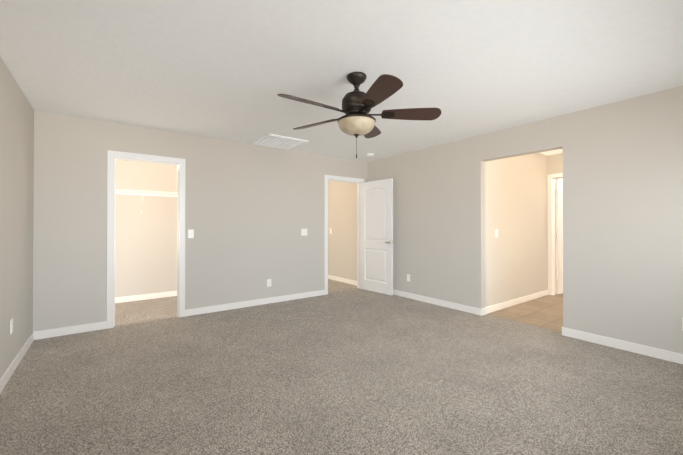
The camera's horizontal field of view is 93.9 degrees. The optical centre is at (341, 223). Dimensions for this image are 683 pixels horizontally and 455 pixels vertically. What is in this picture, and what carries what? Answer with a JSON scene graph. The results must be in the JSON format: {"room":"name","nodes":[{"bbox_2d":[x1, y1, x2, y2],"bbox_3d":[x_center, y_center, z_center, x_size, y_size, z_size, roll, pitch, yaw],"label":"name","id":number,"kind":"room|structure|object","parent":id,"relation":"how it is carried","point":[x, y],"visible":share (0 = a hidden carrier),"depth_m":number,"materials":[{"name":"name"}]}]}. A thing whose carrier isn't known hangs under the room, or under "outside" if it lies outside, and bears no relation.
{"room":"empty bedroom","nodes":[
{"label":"empty bedroom","id":0,"kind":"room"},
{"bbox_2d":[0,57,33,378],"bbox_3d":[-2.446,0.011,2.166,0.120,2.440,7.860,0,0,-36],"label":"wall","id":1,"kind":"structure","parent":0,"point":[16,190],"depth_m":2.71,"materials":[{"name":"paint"}]},
{"bbox_2d":[10,318,12,333],"bbox_3d":[-2.697,0.844,2.609,0.008,0.115,0.070,0,0,-36],"label":"electrical outlet","id":2,"kind":"object","parent":1,"relation":"attached to","point":[11,325],"visible":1,"depth_m":2.59,"materials":[{"name":"white plastic"}]},
{"bbox_2d":[0,331,34,392],"bbox_3d":[-1.698,1.180,1.256,0.013,0.090,5.280,0,0,-36],"label":"baseboard","id":3,"kind":"structure","parent":1,"relation":"attached to","point":[10,370],"depth_m":2.69,"materials":[{"name":"white wood"}]},
{"bbox_2d":[115,159,177,296],"bbox_3d":[-2.970,0.033,5.470,2.960,2.440,0.120,0,0,-36],"label":"wall","id":4,"kind":"structure","parent":0,"point":[146,250],"depth_m":5.22,"materials":[{"name":"paint"}]},
{"bbox_2d":[115,291,176,302],"bbox_3d":[-2.979,1.207,5.374,2.840,0.090,0.013,0,0,-36],"label":"baseboard","id":5,"kind":"structure","parent":4,"relation":"attached to","point":[144,297],"depth_m":5.20,"materials":[{"name":"white wood"}]},
{"bbox_2d":[116,189,176,211],"bbox_3d":[-2.889,-0.342,5.262,2.780,0.337,0.314,0,0,-36],"label":"closet shelf","id":6,"kind":"object","parent":4,"relation":"attached to","point":[155,192],"visible":0.46,"depth_m":5.03,"materials":[{"name":"white wood"}]},
{"bbox_2d":[33,110,366,331],"bbox_3d":[-1.419,0.029,4.825,4.690,2.440,0.120,0,0,-36],"label":"wall","id":7,"kind":"structure","parent":0,"point":[251,211],"depth_m":4.36,"materials":[{"name":"paint"}]},
{"bbox_2d":[35,321,106,339],"bbox_3d":[-3.001,1.195,3.568,0.600,0.090,0.013,0,0,-36],"label":"baseboard","id":8,"kind":"structure","parent":7,"relation":"attached to","point":[49,333],"depth_m":3.55,"materials":[{"name":"white wood"}]},
{"bbox_2d":[114,157,179,325],"bbox_3d":[-2.461,0.218,4.055,0.740,2.050,0.124,0,0,-36],"label":"lining","id":9,"kind":"object","parent":7,"relation":"attached to","point":[178,185],"depth_m":4.22,"materials":[{"name":"white wood"}]},
{"bbox_2d":[188,230,193,237],"bbox_3d":[-2.027,0.145,4.292,0.070,0.115,0.014,0,0,-36],"label":"light switch","id":10,"kind":"object","parent":7,"relation":"attached to","point":[190,233],"visible":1,"depth_m":4.29,"materials":[{"name":"white plastic"}]},
{"bbox_2d":[185,290,324,316],"bbox_3d":[-1.191,1.204,4.904,2.220,0.090,0.013,0,0,-36],"label":"baseboard","id":11,"kind":"structure","parent":7,"relation":"attached to","point":[196,311],"depth_m":4.77,"materials":[{"name":"white wood"}]},
{"bbox_2d":[267,279,270,286],"bbox_3d":[-1.123,0.929,4.958,0.070,0.115,0.008,0,0,-36],"label":"electrical outlet","id":12,"kind":"object","parent":7,"relation":"attached to","point":[268,282],"visible":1,"depth_m":4.95,"materials":[{"name":"white plastic"}]},
{"bbox_2d":[301,229,306,235],"bbox_3d":[-0.619,0.152,5.331,0.116,0.115,0.014,0,0,-36],"label":"double light switch","id":13,"kind":"object","parent":7,"relation":"attached to","point":[303,232],"visible":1,"depth_m":5.33,"materials":[{"name":"white plastic"}]},
{"bbox_2d":[328,179,360,288],"bbox_3d":[0.033,0.231,5.896,0.820,2.050,0.124,0,0,-36],"label":"lining","id":14,"kind":"object","parent":7,"relation":"attached to","point":[358,183],"depth_m":6.12,"materials":[{"name":"white wood"}]},
{"bbox_2d":[360,178,393,295],"bbox_3d":[0.621,0.239,5.766,0.179,2.008,0.782,0,0,-40],"label":"bedroom door","id":15,"kind":"structure","parent":14,"relation":"attached to","point":[376,236],"depth_m":5.72,"materials":[{"name":"white wood"}]},
{"bbox_2d":[115,279,358,325],"bbox_3d":[-2.132,1.305,5.782,4.930,0.100,2.400,0,0,-36],"label":"floor","id":16,"kind":"structure","parent":0,"point":[130,312],"depth_m":4.66,"materials":[{"name":"beige carpet"}]},
{"bbox_2d":[0,289,682,454],"bbox_3d":[0.202,1.284,2.620,4.930,0.100,5.460,0,0,-36],"label":"floor carpet","id":17,"kind":"object","parent":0,"point":[357,372],"visible":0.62,"depth_m":2.38,"materials":[{"name":"grey carpet"}]},
{"bbox_2d":[0,0,682,161],"bbox_3d":[1.038,-1.252,4.745,8.780,0.120,7.860,0,0,-36],"label":"ceiling","id":18,"kind":"structure","parent":0,"point":[229,70],"depth_m":2.38,"materials":[{"name":"paint"}]},
{"bbox_2d":[253,134,308,149],"bbox_3d":[-0.898,-1.180,4.683,0.590,0.024,0.620,0,0,-36],"label":"ceiling vent","id":19,"kind":"object","parent":18,"relation":"in","point":[279,142],"visible":1,"depth_m":4.64,"materials":[{"name":"white metal"}]},
{"bbox_2d":[277,72,440,157],"bbox_3d":[0.078,-0.869,2.583,1.270,0.674,1.321,0,0,-36],"label":"ceiling fan","id":20,"kind":"object","parent":18,"relation":"hanging from","point":[357,119],"visible":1,"depth_m":2.52,"materials":[{"name":"brown metal"}]},
{"bbox_2d":[328,181,356,280],"bbox_3d":[-0.214,0.044,7.243,0.120,2.440,2.340,0,0,-36],"label":"wall","id":21,"kind":"structure","parent":0,"point":[342,225],"depth_m":6.82,"materials":[{"name":"paint"}]},
{"bbox_2d":[328,275,356,285],"bbox_3d":[-0.232,1.219,7.148,0.013,0.090,2.220,0,0,-36],"label":"baseboard","id":22,"kind":"structure","parent":21,"relation":"attached to","point":[344,280],"depth_m":6.78,"materials":[{"name":"white wood"}]},
{"bbox_2d":[485,153,562,306],"bbox_3d":[3.485,0.033,5.573,3.850,2.440,0.120,0,0,-36],"label":"wall","id":23,"kind":"structure","parent":0,"point":[516,217],"depth_m":4.92,"materials":[{"name":"paint"}]},
{"bbox_2d":[486,290,547,313],"bbox_3d":[2.792,1.204,4.971,2.030,0.090,0.013,0,0,-36],"label":"baseboard","id":24,"kind":"structure","parent":23,"relation":"attached to","point":[500,306],"depth_m":4.84,"materials":[{"name":"white wood"}]},
{"bbox_2d":[367,86,682,353],"bbox_3d":[2.119,0.024,4.081,0.120,2.440,5.520,0,0,-36],"label":"wall","id":25,"kind":"structure","parent":0,"point":[623,220],"depth_m":3.34,"materials":[{"name":"paint"}]},
{"bbox_2d":[393,289,482,315],"bbox_3d":[1.180,1.206,5.211,0.040,0.090,2.333,0,0,-36],"label":"baseboard","id":26,"kind":"structure","parent":25,"relation":"attached to","point":[473,310],"depth_m":4.80,"materials":[{"name":"white wood"}]},
{"bbox_2d":[562,327,682,363],"bbox_3d":[3.027,1.190,2.731,0.013,0.090,1.983,0,0,-36],"label":"baseboard","id":27,"kind":"structure","parent":25,"relation":"attached to","point":[671,356],"depth_m":3.09,"materials":[{"name":"white wood"}]},
{"bbox_2d":[488,293,562,331],"bbox_3d":[3.728,1.301,5.235,3.850,0.100,3.200,0,0,-36],"label":"floor","id":28,"kind":"structure","parent":0,"point":[546,311],"depth_m":4.44,"materials":[{"name":"beige tile"}]},
{"bbox_2d":[547,153,562,286],"bbox_3d":[3.944,0.031,5.228,0.120,2.440,0.980,0,0,-36],"label":"wall","id":29,"kind":"structure","parent":0,"point":[554,163],"depth_m":5.51,"materials":[{"name":"paint"}]},
{"bbox_2d":[547,173,562,294],"bbox_3d":[3.889,0.201,5.187,0.016,2.100,0.960,0,0,-36],"label":"door frame","id":30,"kind":"structure","parent":29,"relation":"attached to","point":[549,204],"depth_m":5.53,"materials":[{"name":"white wood"}]},
{"bbox_2d":[552,177,562,295],"bbox_3d":[3.944,0.226,5.227,0.124,2.050,0.860,0,0,-36],"label":"lining","id":31,"kind":"object","parent":29,"relation":"attached to","point":[553,232],"visible":0.44,"depth_m":5.54,"materials":[{"name":"white wood"}]},
{"bbox_2d":[555,179,562,293],"bbox_3d":[4.114,0.239,5.783,0.817,2.008,0.179,0,0,-30],"label":"hall door","id":32,"kind":"structure","parent":31,"relation":"attached to","point":[559,236],"depth_m":5.59,"materials":[{"name":"white wood"}]}
]}

